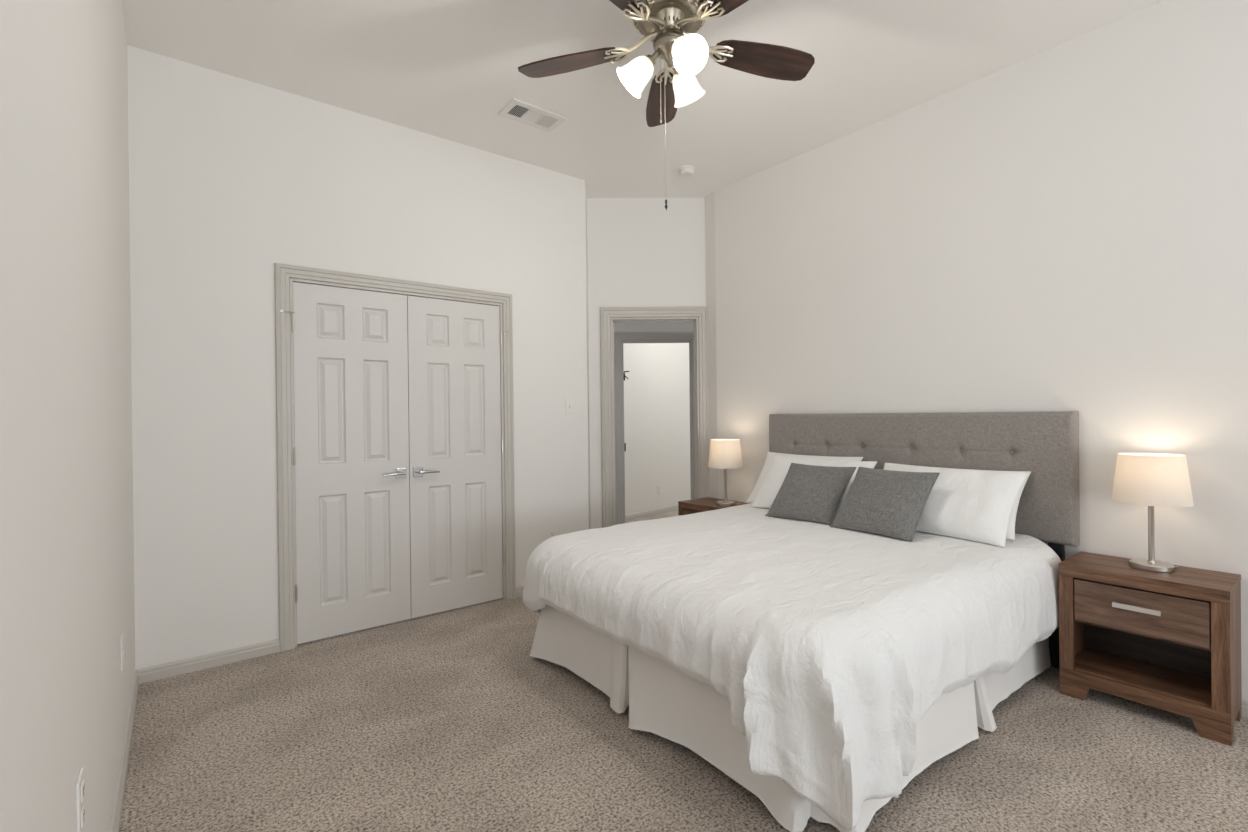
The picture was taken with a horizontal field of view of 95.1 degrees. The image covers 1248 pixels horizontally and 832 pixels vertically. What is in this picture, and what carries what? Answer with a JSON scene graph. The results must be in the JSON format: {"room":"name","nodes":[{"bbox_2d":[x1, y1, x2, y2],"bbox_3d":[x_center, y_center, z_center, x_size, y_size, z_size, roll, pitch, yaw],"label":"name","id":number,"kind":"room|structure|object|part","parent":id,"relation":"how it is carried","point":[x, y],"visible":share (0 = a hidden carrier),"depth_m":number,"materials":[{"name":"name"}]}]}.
{"room":"bedroom","nodes":[
{"label":"bedroom","id":0,"kind":"room"},
{"bbox_2d":[0,0,134,831],"bbox_3d":[-0.245,-0.262,-0.053,0.120,3.070,7.257,-1,0,-38],"label":"wall","id":1,"kind":"structure","parent":0,"point":[67,603],"depth_m":1.06,"materials":[{"name":"white paint"}]},
{"bbox_2d":[75,767,84,831],"bbox_3d":[-1.105,0.789,1.162,0.009,0.116,0.072,-1,0,-38],"label":"wall outlet","id":2,"kind":"object","parent":1,"relation":"attached to","point":[80,784],"visible":1,"depth_m":1.15,"materials":[{"name":"white plastic"}]},
{"bbox_2d":[81,779,84,801],"bbox_3d":[-1.104,0.763,1.163,0.004,0.032,0.034,-1,0,-38],"label":"receptacle","id":3,"kind":"object","parent":2,"relation":"attached to","point":[82,780],"depth_m":1.16,"materials":[{"name":"grey plastic"}]},
{"bbox_2d":[81,804,84,827],"bbox_3d":[-1.103,0.815,1.163,0.004,0.032,0.034,-1,0,-38],"label":"receptacle","id":4,"kind":"object","parent":2,"relation":"attached to","point":[82,805],"depth_m":1.16,"materials":[{"name":"grey plastic"}]},
{"bbox_2d":[120,633,123,670],"bbox_3d":[-1.815,0.855,2.066,0.009,0.116,0.072,-1,0,-38],"label":"wall plate","id":5,"kind":"object","parent":1,"relation":"attached to","point":[122,634],"visible":1,"depth_m":2.04,"materials":[{"name":"white plastic"}]},
{"bbox_2d":[110,670,138,831],"bbox_3d":[-0.176,1.238,-0.008,0.014,0.068,7.017,-1,0,-38],"label":"baseboard","id":6,"kind":"structure","parent":1,"relation":"attached to","point":[119,797],"depth_m":2.03,"materials":[{"name":"grey paint"}]},
{"bbox_2d":[127,45,588,669],"bbox_3d":[-1.362,-0.259,3.608,2.652,3.070,0.120,-1,0,-38],"label":"wall","id":7,"kind":"structure","parent":0,"point":[231,178],"depth_m":3.06,"materials":[{"name":"white paint"}]},
{"bbox_2d":[137,639,279,683],"bbox_3d":[-2.110,1.252,2.926,0.601,0.068,0.014,-1,0,-38],"label":"baseboard","id":8,"kind":"structure","parent":7,"relation":"attached to","point":[188,665],"depth_m":2.91,"materials":[{"name":"grey paint"}]},
{"bbox_2d":[280,282,410,643],"bbox_3d":[-1.602,0.260,3.332,0.688,2.015,0.100,-1,0,-38],"label":"door","id":9,"kind":"structure","parent":7,"relation":"in","point":[351,449],"depth_m":3.35,"materials":[{"name":"white paint"}]},
{"bbox_3d":[-1.398,0.352,3.463,0.130,0.022,0.055,-1,0,-38],"label":"handle lever","id":10,"kind":"part","parent":9,"relation":"part of","materials":[{"name":"silver metal"}]},
{"bbox_2d":[274,263,515,651],"bbox_3d":[-1.364,0.217,3.589,1.423,2.117,0.143,-1,0,-38],"label":"door frame","id":11,"kind":"structure","parent":7,"relation":"attached to","point":[285,274],"depth_m":3.17,"materials":[{"name":"grey paint"}]},
{"bbox_2d":[407,296,510,617],"bbox_3d":[-1.057,0.253,3.760,0.688,2.015,0.100,-1,0,-38],"label":"door","id":12,"kind":"structure","parent":7,"relation":"in","point":[454,394],"depth_m":3.74,"materials":[{"name":"white paint"}]},
{"bbox_3d":[-1.231,0.349,3.594,0.130,0.022,0.055,-1,0,-38],"label":"handle lever","id":13,"kind":"part","parent":12,"relation":"part of","materials":[{"name":"silver metal"}]},
{"bbox_2d":[516,586,523,597],"bbox_3d":[-0.512,1.231,4.182,0.638,0.068,0.014,-1,0,-38],"label":"baseboard","id":14,"kind":"structure","parent":7,"relation":"attached to","point":[519,590],"depth_m":4.00,"materials":[{"name":"grey paint"}]},
{"bbox_2d":[548,529,555,537],"bbox_3d":[-0.526,0.890,4.177,0.072,0.116,0.009,-1,0,-38],"label":"wall outlet","id":15,"kind":"object","parent":7,"relation":"attached to","point":[551,533],"visible":0.48,"depth_m":4.17,"materials":[{"name":"white plastic"}]},
{"bbox_2d":[565,399,573,413],"bbox_3d":[-0.404,-0.071,4.274,0.072,0.116,0.016,-1,0,-38],"label":"light switch","id":16,"kind":"object","parent":7,"relation":"attached to","point":[569,403],"visible":1,"depth_m":4.27,"materials":[{"name":"white plastic"}]},
{"bbox_2d":[585,185,590,528],"bbox_3d":[-0.336,-0.273,4.559,0.100,3.070,0.359,-1,0,-1],"label":"wall","id":17,"kind":"structure","parent":0,"point":[585,185],"depth_m":4.55,"materials":[{"name":"white paint"}]},
{"bbox_2d":[121,0,1164,197],"bbox_3d":[1.746,-1.878,3.344,7.483,0.100,10.120,-1,0,-38],"label":"ceiling","id":18,"kind":"structure","parent":0,"point":[446,69],"depth_m":2.92,"materials":[{"name":"white paint"}]},
{"bbox_2d":[498,98,566,131],"bbox_3d":[-0.548,-1.798,3.421,0.355,0.010,0.207,-1,0,-38],"label":"ceiling vent","id":19,"kind":"object","parent":18,"relation":"in","point":[520,111],"visible":1,"depth_m":3.41,"materials":[{"name":"white plastic"}]},
{"bbox_2d":[518,0,814,209],"bbox_3d":[0.223,-1.322,2.283,1.327,0.973,1.273,-1,0,-38],"label":"ceiling fan","id":20,"kind":"object","parent":18,"relation":"hanging from","point":[672,26],"visible":1,"depth_m":2.38,"materials":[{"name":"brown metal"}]},
{"bbox_3d":[-0.225,-1.524,2.460,0.475,0.041,0.161,-1,0,18],"label":"fan blade","id":21,"kind":"part","parent":20,"relation":"part of","materials":[{"name":"brown wood"}]},
{"bbox_3d":[-0.069,-1.524,1.974,0.161,0.041,0.475,-1,0,36],"label":"fan blade","id":22,"kind":"part","parent":20,"relation":"part of","materials":[{"name":"brown wood"}]},
{"bbox_3d":[0.036,-1.391,2.341,0.148,0.152,0.148,-1,0,-38],"label":"lamp shade","id":23,"kind":"part","parent":20,"relation":"part of","materials":[{"name":"white glass"}]},
{"bbox_3d":[0.149,-1.341,2.321,0.003,0.267,0.003,-1,0,-38],"label":"pull chain","id":24,"kind":"part","parent":20,"relation":"part of","materials":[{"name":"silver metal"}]},
{"bbox_3d":[0.189,-1.529,2.759,0.161,0.041,0.475,-1,0,0],"label":"fan blade","id":25,"kind":"part","parent":20,"relation":"part of","materials":[{"name":"brown wood"}]},
{"bbox_3d":[0.168,-1.179,2.323,0.003,0.592,0.003,-1,0,-38],"label":"pull chain","id":26,"kind":"part","parent":20,"relation":"part of","materials":[{"name":"silver metal"}]},
{"bbox_3d":[0.233,-1.414,2.211,0.052,0.074,0.075,-1,0,-38],"label":"bulb","id":27,"kind":"part","parent":20,"relation":"part of","materials":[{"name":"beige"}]},
{"bbox_3d":[0.265,-1.393,2.452,0.153,0.152,0.140,-1,0,-38],"label":"lamp shade","id":28,"kind":"part","parent":20,"relation":"part of","materials":[{"name":"white glass"}]},
{"bbox_3d":[0.238,-1.393,2.187,0.141,0.152,0.152,-1,0,-38],"label":"lamp shade","id":29,"kind":"part","parent":20,"relation":"part of","materials":[{"name":"white glass"}]},
{"bbox_3d":[0.442,-1.530,1.972,0.161,0.041,0.475,-1,0,-36],"label":"fan blade","id":30,"kind":"part","parent":20,"relation":"part of","materials":[{"name":"brown wood"}]},
{"bbox_3d":[0.601,-1.533,2.458,0.475,0.041,0.161,-1,0,-18],"label":"fan blade","id":31,"kind":"part","parent":20,"relation":"part of","materials":[{"name":"brown wood"}]},
{"bbox_2d":[678,165,694,176],"bbox_3d":[0.460,-1.793,4.190,0.124,0.045,0.124,-1,0,-38],"label":"smoke detector","id":32,"kind":"object","parent":18,"relation":"attached to","point":[685,170],"visible":1,"depth_m":4.16,"materials":[{"name":"white plastic"}]},
{"bbox_3d":[0.460,-1.809,4.190,0.124,0.014,0.124,-1,0,-38],"label":"mounting plate","id":33,"kind":"part","parent":32,"relation":"part of","materials":[{"name":"white plastic"}]},
{"bbox_2d":[587,198,705,528],"bbox_3d":[0.199,-0.279,4.810,1.182,3.070,0.120,-1,0,-1],"label":"wall","id":34,"kind":"structure","parent":0,"point":[642,253],"depth_m":4.75,"materials":[{"name":"white paint"}]},
{"bbox_2d":[600,306,709,527],"bbox_3d":[0.264,0.173,4.800,0.906,2.163,0.146,-1,0,-1],"label":"door frame","id":35,"kind":"structure","parent":34,"relation":"attached to","point":[609,316],"depth_m":4.74,"materials":[{"name":"grey paint"}]},
{"bbox_2d":[614,322,693,331],"bbox_3d":[0.531,-0.286,6.127,3.500,3.070,0.100,-1,0,-1],"label":"wall","id":36,"kind":"structure","parent":0,"point":[629,326],"depth_m":6.07,"materials":[{"name":"white paint"}]},
{"bbox_2d":[614,331,695,524],"bbox_3d":[0.357,0.177,6.113,0.936,2.148,0.124,-1,0,-1],"label":"door frame","id":37,"kind":"structure","parent":36,"relation":"attached to","point":[620,338],"depth_m":6.06,"materials":[{"name":"grey paint"}]},
{"bbox_2d":[623,343,690,514],"bbox_3d":[0.163,-0.285,7.093,0.120,3.070,3.790,0,0,43],"label":"wall","id":38,"kind":"structure","parent":0,"point":[656,388],"depth_m":7.26,"materials":[{"name":"white paint"}]},
{"bbox_2d":[625,505,677,520],"bbox_3d":[0.402,1.213,7.235,0.014,0.068,3.285,0,0,43],"label":"baseboard","id":39,"kind":"structure","parent":38,"relation":"attached to","point":[674,507],"depth_m":7.15,"materials":[{"name":"grey paint"}]},
{"bbox_2d":[658,485,661,494],"bbox_3d":[0.456,0.947,7.298,0.009,0.116,0.072,0,0,43],"label":"wall outlet","id":40,"kind":"object","parent":38,"relation":"attached to","point":[659,486],"visible":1,"depth_m":7.29,"materials":[{"name":"white plastic"}]},
{"bbox_2d":[119,510,1247,831],"bbox_3d":[1.781,1.292,3.352,7.483,0.100,10.120,-1,0,-38],"label":"floor","id":41,"kind":"structure","parent":0,"point":[444,721],"depth_m":2.11,"materials":[{"name":"carpet"}]},
{"bbox_2d":[678,497,749,515],"bbox_3d":[0.719,0.960,4.376,0.367,0.583,0.530,-1,0,-38],"label":"nightstand","id":42,"kind":"object","parent":41,"relation":"on","point":[686,507],"visible":0.15,"depth_m":4.40,"materials":[{"name":"brown wood"}]},
{"bbox_3d":[0.716,0.816,4.375,0.311,0.175,0.418,-1,0,-38],"label":"drawer","id":43,"kind":"part","parent":42,"relation":"part of","materials":[{"name":"brown wood"}]},
{"bbox_3d":[0.597,0.707,4.282,0.019,0.030,0.528,-1,0,-38],"label":"rail","id":44,"kind":"part","parent":42,"relation":"part of","materials":[{"name":"brown wood"}]},
{"bbox_2d":[708,439,742,505],"bbox_3d":[0.763,0.423,4.287,0.260,0.490,0.260,-1,0,-38],"label":"table lamp","id":45,"kind":"object","parent":42,"relation":"on","point":[725,454],"visible":1,"depth_m":4.19,"materials":[{"name":"white fabric"}]},
{"bbox_3d":[0.761,0.281,4.286,0.260,0.206,0.260,-1,0,-38],"label":"lamp shade","id":46,"kind":"part","parent":45,"relation":"part of","materials":[{"name":"fabric"}]},
{"bbox_3d":[0.763,0.491,4.287,0.028,0.306,0.028,-1,0,-38],"label":"stem","id":47,"kind":"part","parent":45,"relation":"part of","materials":[{"name":"silver metal"}]},
{"bbox_2d":[529,411,1079,831],"bbox_3d":[0.852,0.622,2.876,2.117,1.262,1.853,-1,0,-38],"label":"bed","id":48,"kind":"object","parent":41,"relation":"on","point":[663,701],"visible":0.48,"depth_m":2.73,"materials":[{"name":"grey fabric"}]},
{"bbox_2d":[523,503,1060,831],"bbox_3d":[0.726,0.853,2.797,2.028,0.529,1.929,-1,0,-38],"label":"duvet","id":49,"kind":"object","parent":48,"relation":"on","point":[829,648],"visible":0.95,"depth_m":2.00,"materials":[{"name":"white fabric"}]},
{"bbox_2d":[746,452,862,502],"bbox_3d":[1.159,0.427,3.739,0.265,0.342,0.724,-1,0,-38],"label":"pillow","id":50,"kind":"object","parent":49,"relation":"on","point":[763,474],"visible":0.23,"depth_m":3.90,"materials":[{"name":"white fabric"}]},
{"bbox_2d":[765,463,856,524],"bbox_3d":[1.078,0.441,3.312,0.284,0.298,0.426,-1,0,-40],"label":"cushion","id":51,"kind":"object","parent":49,"relation":"on","point":[812,493],"visible":1,"depth_m":3.25,"materials":[{"name":"grey fabric"}]},
{"bbox_2d":[750,455,876,516],"bbox_3d":[1.154,0.429,3.543,0.280,0.319,0.725,-1,0,-40],"label":"pillow","id":52,"kind":"object","parent":49,"relation":"on","point":[779,467],"visible":0.38,"depth_m":3.65,"materials":[{"name":"white fabric"}]},
{"bbox_2d":[829,467,939,540],"bbox_3d":[1.325,0.434,2.922,0.292,0.302,0.436,-1,0,-36],"label":"cushion","id":53,"kind":"object","parent":49,"relation":"on","point":[888,503],"visible":1,"depth_m":2.85,"materials":[{"name":"grey fabric"}]},
{"bbox_2d":[883,463,1028,546],"bbox_3d":[1.614,0.432,2.944,0.296,0.322,0.723,-1,0,-35],"label":"pillow","id":54,"kind":"object","parent":49,"relation":"on","point":[969,504],"visible":0.62,"depth_m":2.76,"materials":[{"name":"white fabric"}]},
{"bbox_2d":[893,463,1030,540],"bbox_3d":[1.714,0.435,3.057,0.253,0.311,0.723,-1,0,-39],"label":"pillow","id":55,"kind":"object","parent":49,"relation":"on","point":[1010,534],"visible":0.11,"depth_m":2.77,"materials":[{"name":"white fabric"}]},
{"bbox_3d":[1.626,0.306,3.449,0.078,0.650,1.791,-1,0,-38],"label":"headboard","id":56,"kind":"part","parent":48,"relation":"part of","materials":[{"name":"grey fabric"}]},
{"bbox_3d":[2.135,0.919,2.814,0.040,0.640,0.058,-1,0,-38],"label":"headboard leg","id":57,"kind":"part","parent":48,"relation":"part of","materials":[{"name":"black metal"}]},
{"bbox_2d":[1058,551,1241,745],"bbox_3d":[2.237,0.948,2.446,0.367,0.583,0.530,-1,0,-38],"label":"nightstand","id":58,"kind":"object","parent":41,"relation":"on","point":[1170,642],"visible":1,"depth_m":2.37,"materials":[{"name":"brown wood"}]},
{"bbox_3d":[2.095,0.960,2.660,0.324,0.560,0.014,-1,0,-38],"label":"panel","id":59,"kind":"part","parent":58,"relation":"part of","materials":[{"name":"brown wood"}]},
{"bbox_3d":[2.102,0.789,2.340,0.027,0.020,0.150,-1,0,-38],"label":"handle","id":60,"kind":"part","parent":58,"relation":"part of","materials":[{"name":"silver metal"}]},
{"bbox_3d":[2.234,0.804,2.444,0.311,0.175,0.418,-1,0,-38],"label":"drawer","id":61,"kind":"part","parent":58,"relation":"part of","materials":[{"name":"brown wood"}]},
{"bbox_2d":[1075,647,1211,707],"bbox_3d":[2.251,1.119,2.456,0.312,0.016,0.497,-1,0,-38],"label":"shelf","id":62,"kind":"object","parent":58,"relation":"attached to","point":[1192,686],"depth_m":2.46,"materials":[{"name":"brown wood"}]},
{"bbox_3d":[2.116,0.695,2.352,0.019,0.030,0.528,-1,0,-38],"label":"rail","id":63,"kind":"part","parent":58,"relation":"part of","materials":[{"name":"brown wood"}]},
{"bbox_3d":[2.121,1.150,2.353,0.019,0.058,0.528,-1,0,-38],"label":"rail","id":64,"kind":"part","parent":58,"relation":"part of","materials":[{"name":"brown wood"}]},
{"bbox_3d":[2.376,0.930,2.555,0.010,0.505,0.497,-1,0,-38],"label":"panel","id":65,"kind":"part","parent":58,"relation":"part of","materials":[{"name":"brown wood"}]},
{"bbox_2d":[1111,453,1193,572],"bbox_3d":[2.271,0.411,2.458,0.260,0.490,0.260,-1,0,-38],"label":"table lamp","id":66,"kind":"object","parent":58,"relation":"on","point":[1150,480],"visible":1,"depth_m":2.39,"materials":[{"name":"white fabric"}]},
{"bbox_3d":[2.272,0.479,2.458,0.028,0.306,0.028,-1,0,-38],"label":"stem","id":67,"kind":"part","parent":66,"relation":"part of","materials":[{"name":"silver metal"}]},
{"bbox_3d":[2.269,0.269,2.457,0.260,0.206,0.260,-1,0,-38],"label":"lamp shade","id":68,"kind":"part","parent":66,"relation":"part of","materials":[{"name":"fabric"}]},
{"bbox_3d":[2.412,0.958,2.257,0.324,0.560,0.014,-1,0,-38],"label":"panel","id":69,"kind":"part","parent":58,"relation":"part of","materials":[{"name":"brown wood"}]},
{"bbox_2d":[705,191,717,497],"bbox_3d":[0.767,-0.285,4.711,0.100,3.070,0.150,-1,0,-23],"label":"wall","id":70,"kind":"structure","parent":0,"point":[710,199],"depth_m":4.68,"materials":[{"name":"white paint"}]},
{"bbox_2d":[715,0,1247,699],"bbox_3d":[2.865,-0.302,2.031,0.120,3.070,6.688,-1,0,-38],"label":"wall","id":71,"kind":"structure","parent":0,"point":[1063,227],"depth_m":2.85,"materials":[{"name":"white paint"}]},
{"bbox_2d":[1242,699,1247,717],"bbox_3d":[2.791,1.200,2.040,0.014,0.068,6.568,-1,0,-38],"label":"baseboard","id":72,"kind":"structure","parent":71,"relation":"attached to","point":[1244,702],"depth_m":2.34,"materials":[{"name":"grey paint"}]}
]}

